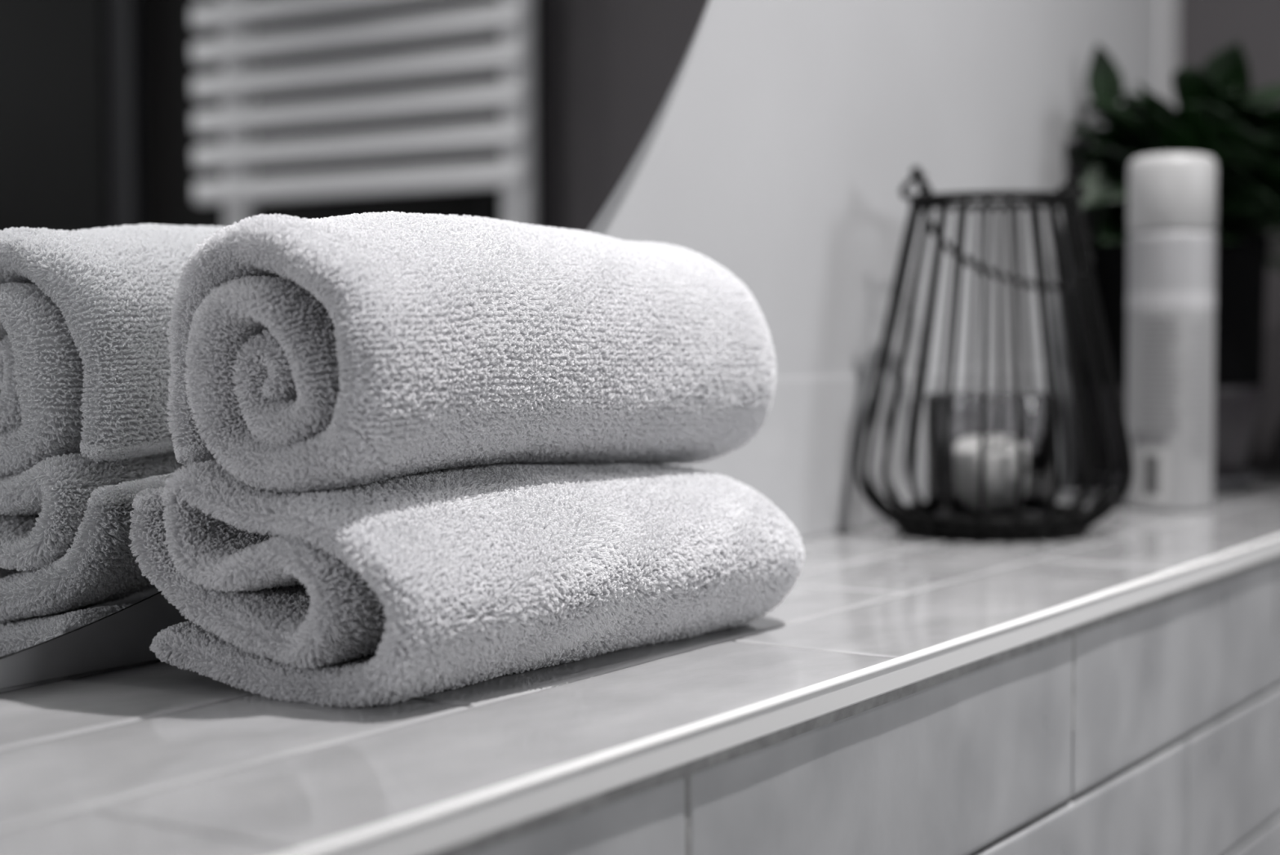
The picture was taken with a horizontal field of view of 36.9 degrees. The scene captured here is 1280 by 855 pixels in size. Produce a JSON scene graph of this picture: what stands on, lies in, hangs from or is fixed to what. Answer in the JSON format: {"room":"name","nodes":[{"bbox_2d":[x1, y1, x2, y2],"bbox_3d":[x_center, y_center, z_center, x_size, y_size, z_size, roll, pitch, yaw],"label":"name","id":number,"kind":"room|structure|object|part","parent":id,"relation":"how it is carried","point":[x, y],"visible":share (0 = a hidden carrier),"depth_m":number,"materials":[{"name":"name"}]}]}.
{"room":"bathroom","nodes":[
{"label":"bathroom","id":0,"kind":"room"},
{"bbox_2d":[0,0,1157,692],"bbox_3d":[-0.454,-0.255,0.257,0.100,2.500,3.142,2,3,34],"label":"wall","id":1,"kind":"structure","parent":0,"point":[780,150],"depth_m":1.03,"materials":[{"name":"white paint"}]},
{"bbox_2d":[0,0,709,658],"bbox_3d":[-0.241,-0.502,0.465,0.011,1.161,1.161,2,3,34],"label":"round mirror","id":2,"kind":"object","parent":1,"relation":"attached to","point":[133,133],"visible":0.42,"depth_m":0.61,"materials":[{"name":"silver mirror"}]},
{"bbox_2d":[0,364,1107,688],"bbox_3d":[-0.145,0.033,0.645,0.006,0.083,1.865,2,3,34],"label":"backsplash","id":3,"kind":"structure","parent":1,"relation":"attached to","point":[802,458],"depth_m":0.99,"materials":[{"name":"white tile"}]},
{"bbox_2d":[1156,0,1180,110],"bbox_3d":[0.393,-0.808,1.406,0.004,1.516,0.044,2,3,34],"label":"trim","id":4,"kind":"structure","parent":1,"relation":"attached to","point":[1168,11],"depth_m":1.43,"materials":[{"name":"grey"}]},
{"bbox_2d":[1179,0,1279,473],"bbox_3d":[0.700,-0.312,1.312,0.641,2.500,0.100,2,3,34],"label":"wall","id":5,"kind":"structure","parent":0,"point":[1206,27],"depth_m":1.42,"materials":[{"name":"grey paint"}]},
{"bbox_3d":[0.552,1.076,-0.409,2.576,0.100,3.242,2,3,34],"label":"floor","id":6,"kind":"structure","parent":0,"visible":0},
{"bbox_2d":[0,472,1279,854],"bbox_3d":[-0.099,0.530,0.550,0.203,0.900,2.127,2,3,34],"label":"tiled ledge","id":7,"kind":"object","parent":6,"relation":"on","point":[159,757],"visible":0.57,"depth_m":0.54,"materials":[{"name":"tile"}]},
{"bbox_2d":[128,459,804,707],"bbox_3d":[-0.046,0.041,0.646,0.122,0.066,0.220,2,3,34],"label":"rolled towel","id":8,"kind":"object","parent":7,"relation":"on","point":[393,589],"visible":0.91,"depth_m":0.57,"materials":[{"name":"white fabric"}]},
{"bbox_2d":[166,210,776,493],"bbox_3d":[-0.048,-0.027,0.659,0.091,0.085,0.245,2,3,34],"label":"rolled towel","id":9,"kind":"object","parent":8,"relation":"on","point":[307,355],"visible":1,"depth_m":0.58,"materials":[{"name":"white fabric"}]},
{"bbox_2d":[283,534,1279,854],"bbox_3d":[0.008,0.085,0.506,0.005,0.010,2.042,2,3,34],"label":"trim","id":10,"kind":"structure","parent":7,"relation":"attached to","point":[432,829],"depth_m":0.53,"materials":[{"name":"white"}]},
{"bbox_2d":[467,560,1279,854],"bbox_3d":[-0.025,0.266,0.481,0.018,0.354,2.137,2,3,34],"label":"tiles","id":11,"kind":"structure","parent":7,"relation":"attached to","point":[1173,748],"depth_m":0.72,"materials":[{"name":"tile"}]},
{"bbox_2d":[855,165,1133,541],"bbox_3d":[0.185,-0.041,1.007,0.143,0.192,0.143,-1,3,-8],"label":"wire lantern","id":12,"kind":"object","parent":7,"relation":"on","point":[1073,520],"visible":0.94,"depth_m":0.98,"materials":[{"name":"black metal"}]},
{"bbox_2d":[925,391,1058,516],"bbox_3d":[0.185,0.017,1.009,0.069,0.070,0.069,2,3,34],"label":"candle cup","id":13,"kind":"object","parent":12,"relation":"in","point":[1001,459],"visible":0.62,"depth_m":0.98,"materials":[{"name":"clear glass"}]},
{"bbox_3d":[0.186,0.049,1.011,0.101,0.012,0.101,2,3,34],"label":"plate","id":14,"kind":"part","parent":12,"relation":"part of","materials":[{"name":"black metal"}]},
{"bbox_3d":[0.193,-0.104,1.032,0.096,0.062,0.059,0,3,0],"label":"twisted handle","id":15,"kind":"part","parent":12,"relation":"part of","materials":[{"name":"black metal"}]},
{"bbox_2d":[1056,40,1279,493],"bbox_3d":[0.406,-0.107,1.270,0.211,0.296,0.262,2,3,34],"label":"potted plant","id":16,"kind":"object","parent":7,"relation":"on","point":[1218,116],"visible":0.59,"depth_m":1.23,"materials":[{"name":"green plant"}]},
{"bbox_3d":[0.359,0.005,1.285,0.116,0.067,0.116,2,3,34],"label":"planter","id":17,"kind":"part","parent":16,"relation":"part of","materials":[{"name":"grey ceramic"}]},
{"bbox_3d":[0.359,-0.047,1.283,0.117,0.160,0.117,2,3,34],"label":"nursery pot","id":18,"kind":"part","parent":16,"relation":"part of","materials":[{"name":"black plastic"}]},
{"bbox_2d":[1125,152,1217,511],"bbox_3d":[0.316,-0.057,1.141,0.051,0.210,0.051,2,3,34],"label":"spray can","id":19,"kind":"object","parent":7,"relation":"on","point":[1172,197],"visible":1,"depth_m":1.12,"materials":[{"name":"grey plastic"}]},
{"bbox_3d":[0.300,0.029,1.127,0.023,0.033,0.003,2,4,43],"label":"barcode panel","id":20,"kind":"part","parent":19,"relation":"part of","materials":[{"name":"grey"}]}
]}

